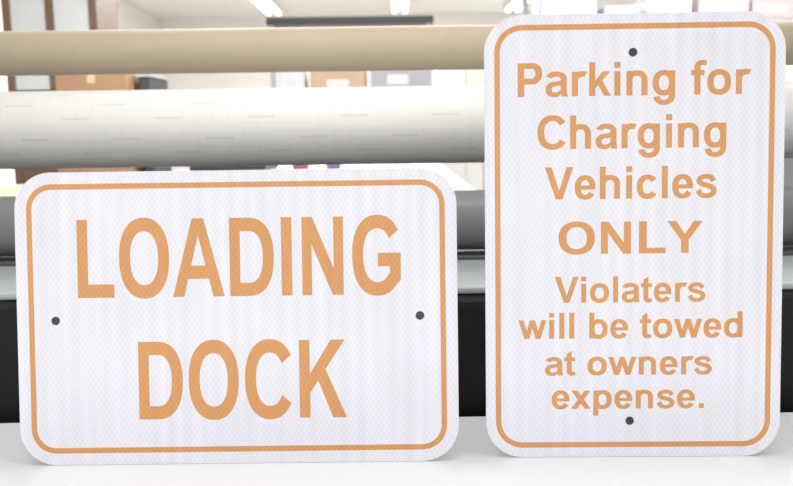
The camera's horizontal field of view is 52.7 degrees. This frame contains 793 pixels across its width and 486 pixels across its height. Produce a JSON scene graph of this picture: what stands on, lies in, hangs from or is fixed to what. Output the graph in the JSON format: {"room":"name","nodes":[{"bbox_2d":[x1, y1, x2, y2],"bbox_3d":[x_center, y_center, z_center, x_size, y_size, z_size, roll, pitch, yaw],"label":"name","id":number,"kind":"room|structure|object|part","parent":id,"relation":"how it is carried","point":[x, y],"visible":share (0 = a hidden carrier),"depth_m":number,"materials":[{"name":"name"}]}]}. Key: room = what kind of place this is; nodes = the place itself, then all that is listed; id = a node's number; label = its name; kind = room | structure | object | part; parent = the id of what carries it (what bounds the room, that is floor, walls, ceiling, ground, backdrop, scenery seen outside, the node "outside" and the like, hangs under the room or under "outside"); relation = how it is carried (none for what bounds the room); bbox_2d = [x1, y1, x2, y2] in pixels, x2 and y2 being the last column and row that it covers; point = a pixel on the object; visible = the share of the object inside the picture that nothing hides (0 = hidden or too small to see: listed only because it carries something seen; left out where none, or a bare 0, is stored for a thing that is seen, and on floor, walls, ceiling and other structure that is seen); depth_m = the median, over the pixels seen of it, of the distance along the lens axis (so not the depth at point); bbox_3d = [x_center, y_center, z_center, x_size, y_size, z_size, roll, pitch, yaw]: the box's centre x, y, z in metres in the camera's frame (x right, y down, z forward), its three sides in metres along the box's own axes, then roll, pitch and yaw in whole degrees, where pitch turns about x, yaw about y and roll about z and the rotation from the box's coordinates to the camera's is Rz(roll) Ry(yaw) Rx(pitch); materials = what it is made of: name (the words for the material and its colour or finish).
{"room":"print shop","nodes":[
{"label":"print shop","id":0,"kind":"room"},
{"bbox_2d":[0,0,160,184],"bbox_3d":[-4.066,-1.111,5.391,0.100,3.100,17.000,-1,8,0],"label":"wall","id":1,"kind":"structure","parent":0,"point":[129,16],"depth_m":11.92,"materials":[{"name":"white paint"}]},
{"bbox_2d":[158,13,529,170],"bbox_3d":[0.468,-2.354,13.858,9.000,3.100,0.100,-1,8,0],"label":"wall","id":2,"kind":"structure","parent":0,"point":[191,80],"depth_m":13.62,"materials":[{"name":"white paint"}]},
{"bbox_2d":[121,0,639,17],"bbox_3d":[0.463,-2.757,5.169,9.200,0.100,17.200,-1,8,0],"label":"ceiling","id":3,"kind":"structure","parent":0,"point":[157,8],"depth_m":12.67,"materials":[{"name":"paint"}]},
{"bbox_2d":[251,0,283,14],"bbox_3d":[-1.949,-3.579,12.017,0.300,0.100,1.500,-1,8,0],"label":"fluorescent light","id":4,"kind":"object","parent":3,"relation":"attached to","point":[268,7],"visible":1,"depth_m":12.05,"materials":[{"name":"white"}]},
{"bbox_2d":[390,0,409,12],"bbox_3d":[0.051,-3.607,12.017,0.300,0.100,1.500,-1,8,0],"label":"fluorescent light","id":5,"kind":"object","parent":3,"relation":"attached to","point":[396,6],"visible":1,"depth_m":12.13,"materials":[{"name":"white"}]},
{"bbox_2d":[503,0,531,11],"bbox_3d":[1.851,-3.631,12.017,0.300,0.100,1.500,-1,8,0],"label":"fluorescent light","id":6,"kind":"object","parent":3,"relation":"attached to","point":[516,5],"visible":0.95,"depth_m":12.29,"materials":[{"name":"white"}]},
{"bbox_2d":[750,0,792,80],"bbox_3d":[5.034,-1.234,5.391,0.100,3.100,17.000,-1,8,0],"label":"wall","id":7,"kind":"structure","parent":0,"point":[789,68],"depth_m":10.12,"materials":[{"name":"white paint"}]},
{"bbox_3d":[0.506,0.412,5.612,9.200,0.100,17.200,-1,8,0],"label":"floor","id":8,"kind":"structure","parent":0,"visible":0},
{"bbox_2d":[1,0,117,184],"bbox_3d":[-2.517,-0.885,6.157,0.690,2.400,0.450,-1,8,0],"label":"tall cabinet","id":9,"kind":"object","parent":8,"relation":"on","point":[17,15],"visible":0.1,"depth_m":5.84,"materials":[{"name":"brown wood"}]},
{"bbox_3d":[-2.684,-1.557,5.851,0.255,0.860,0.010,-1,8,0],"label":"glass","id":10,"kind":"part","parent":9,"relation":"part of","materials":[{"name":"white glass"}]},
{"bbox_3d":[-2.511,-0.396,6.013,0.570,1.370,0.010,-1,8,0],"label":"door panel","id":11,"kind":"part","parent":9,"relation":"part of","materials":[{"name":"brown wood"}]},
{"bbox_3d":[-2.369,-1.562,5.851,0.255,0.860,0.010,-1,8,0],"label":"glass","id":12,"kind":"part","parent":9,"relation":"part of","materials":[{"name":"white glass"}]},
{"bbox_2d":[55,74,143,171],"bbox_3d":[-1.885,-0.317,5.203,0.480,1.521,0.402,-1,8,0],"label":"cardboard boxes","id":13,"kind":"object","parent":8,"relation":"on","point":[117,81],"visible":0.06,"depth_m":4.91,"materials":[{"name":"beige cardboard"}]},
{"bbox_2d":[136,74,171,170],"bbox_3d":[-1.570,-0.332,5.302,0.090,1.515,0.420,-1,8,0],"label":"display case","id":14,"kind":"object","parent":8,"relation":"on","point":[146,81],"visible":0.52,"depth_m":5.08,"materials":[{"name":"grey"}]},
{"bbox_2d":[182,163,474,189],"bbox_3d":[-0.402,0.215,3.260,1.290,0.965,2.600,-1,8,0],"label":"table","id":15,"kind":"object","parent":8,"relation":"on","point":[456,182],"visible":0.12,"depth_m":3.95,"materials":[{"name":"grey plastic"}]},
{"bbox_2d":[189,165,277,170],"bbox_3d":[-0.781,-0.422,3.877,0.350,0.136,0.402,-1,8,0],"label":"box","id":16,"kind":"object","parent":15,"relation":"on","point":[201,168],"visible":0.2,"depth_m":3.69,"materials":[{"name":"grey"}]},
{"bbox_2d":[292,165,308,168],"bbox_3d":[-0.466,-0.443,3.875,0.080,0.170,0.080,-1,8,0],"label":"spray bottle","id":17,"kind":"object","parent":15,"relation":"on","point":[293,166],"visible":0.04,"depth_m":3.85,"materials":[{"name":"red plastic"}]},
{"bbox_2d":[326,165,340,168],"bbox_3d":[-0.306,-0.425,3.878,0.070,0.130,0.070,-1,8,0],"label":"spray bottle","id":18,"kind":"object","parent":15,"relation":"on","point":[327,166],"visible":0.1,"depth_m":3.86,"materials":[{"name":"purple plastic"}]},
{"bbox_2d":[266,15,433,87],"bbox_3d":[-0.383,-0.919,7.242,1.420,2.110,0.640,-1,8,0],"label":"storage rack","id":19,"kind":"object","parent":8,"relation":"on","point":[411,77],"visible":0.17,"depth_m":6.92,"materials":[{"name":"dark metal"},{"name":"cardboard"}]},
{"bbox_3d":[-1.052,-0.842,6.969,0.040,2.050,0.040,-1,8,0],"label":"post","id":20,"kind":"part","parent":19,"relation":"part of","materials":[{"name":"grey metal"}]},
{"bbox_3d":[0.287,-0.938,7.523,0.040,2.050,0.040,-1,8,0],"label":"post","id":21,"kind":"part","parent":19,"relation":"part of","materials":[{"name":"grey metal"}]},
{"bbox_3d":[0.288,-0.860,6.969,0.040,2.050,0.040,-1,8,0],"label":"post","id":22,"kind":"part","parent":19,"relation":"part of","materials":[{"name":"grey metal"}]},
{"bbox_2d":[0,412,792,485],"bbox_3d":[0.009,0.661,0.620,3.000,0.800,0.805,-1,8,0],"label":"worktable","id":23,"kind":"object","parent":8,"relation":"on","point":[473,459],"visible":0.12,"depth_m":0.81,"materials":[{"name":"white laminate"}]},
{"bbox_2d":[14,168,458,464],"bbox_3d":[-0.165,0.077,0.831,0.457,0.303,0.035,-1,8,0],"label":"sign","id":24,"kind":"object","parent":23,"relation":"on","point":[279,315],"visible":1,"depth_m":0.83,"materials":[{"name":"white metal"}]},
{"bbox_2d":[484,11,785,456],"bbox_3d":[0.244,-0.005,0.825,0.305,0.456,0.039,-1,8,1],"label":"parking sign","id":25,"kind":"object","parent":23,"relation":"on","point":[634,162],"visible":1,"depth_m":0.82,"materials":[{"name":"white metal"}]},
{"bbox_2d":[0,186,792,422],"bbox_3d":[0.004,0.328,1.343,2.700,1.260,0.670,-1,8,0],"label":"printer","id":26,"kind":"object","parent":8,"relation":"on","point":[470,204],"visible":0.02,"depth_m":0.99,"materials":[{"name":"black plastic"}]},
{"bbox_2d":[0,245,792,265],"bbox_3d":[0.000,0.019,1.252,2.600,0.015,0.125,-1,8,0],"label":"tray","id":27,"kind":"object","parent":26,"relation":"on","point":[464,252],"depth_m":1.21,"materials":[{"name":"grey metal"}]},
{"bbox_2d":[435,69,483,189],"bbox_3d":[0.688,-0.909,8.184,0.560,1.800,0.540,-1,8,0],"label":"tall cabinet","id":28,"kind":"object","parent":8,"relation":"on","point":[471,174],"visible":0.02,"depth_m":7.95,"materials":[{"name":"white"}]},
{"bbox_3d":[0.550,-0.889,7.947,0.265,1.730,0.015,-1,8,0],"label":"door","id":29,"kind":"part","parent":28,"relation":"part of","materials":[{"name":"white"}]},
{"bbox_3d":[0.825,-0.893,7.947,0.265,1.730,0.015,-1,8,0],"label":"door","id":30,"kind":"part","parent":28,"relation":"part of","materials":[{"name":"white"}]},
{"bbox_2d":[483,158,792,189],"bbox_3d":[1.411,0.085,3.650,1.980,1.065,0.600,-1,8,0],"label":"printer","id":31,"kind":"object","parent":8,"relation":"on","point":[788,163],"visible":0.02,"depth_m":3.30,"materials":[{"name":"grey plastic"}]},
{"bbox_2d":[522,0,792,20],"bbox_3d":[1.914,-0.790,5.800,1.990,2.190,0.540,-1,8,0],"label":"storage rack","id":32,"kind":"object","parent":8,"relation":"on","point":[777,10],"visible":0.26,"depth_m":5.49,"materials":[{"name":"grey metal"}]},
{"bbox_3d":[0.960,-0.779,6.032,0.040,2.130,0.040,-1,8,0],"label":"post","id":33,"kind":"part","parent":32,"relation":"part of","materials":[{"name":"grey metal"}]},
{"bbox_3d":[0.960,-0.715,5.577,0.040,2.130,0.040,-1,8,0],"label":"post","id":34,"kind":"part","parent":32,"relation":"part of","materials":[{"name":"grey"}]},
{"bbox_2d":[770,17,792,20],"bbox_3d":[1.904,-1.552,5.694,1.950,0.030,0.418,-1,8,0],"label":"shelf","id":35,"kind":"object","parent":32,"relation":"attached to","point":[774,18],"depth_m":5.49,"materials":[{"name":"grey metal"}]},
{"bbox_3d":[-1.552,0.266,3.164,0.390,0.921,0.402,-1,8,0],"label":"carton","id":36,"kind":"object","parent":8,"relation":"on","visible":0},
{"bbox_2d":[0,185,22,195],"bbox_3d":[-1.588,-0.199,3.059,0.270,0.028,0.280,-1,8,0],"label":"sheet","id":37,"kind":"object","parent":36,"relation":"on","point":[5,190],"visible":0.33,"depth_m":3.03,"materials":[{"name":"beige"}]},
{"bbox_3d":[0.003,0.212,1.595,2.510,1.420,0.339,-1,8,0],"label":"rack","id":38,"kind":"object","parent":8,"relation":"on","visible":0},
{"bbox_2d":[0,81,792,168],"bbox_3d":[-0.003,-0.206,1.402,2.400,0.134,0.134,-1,8,0],"label":"roll","id":39,"kind":"object","parent":38,"relation":"on","point":[380,124],"visible":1,"depth_m":1.34,"materials":[{"name":"white paper"}]},
{"bbox_2d":[0,20,792,75],"bbox_3d":[-0.005,-0.370,1.523,2.440,0.083,0.083,-1,8,0],"label":"cardboard tube","id":40,"kind":"object","parent":38,"relation":"on","point":[420,47],"visible":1,"depth_m":1.49,"materials":[{"name":"beige cardboard"}]}
]}

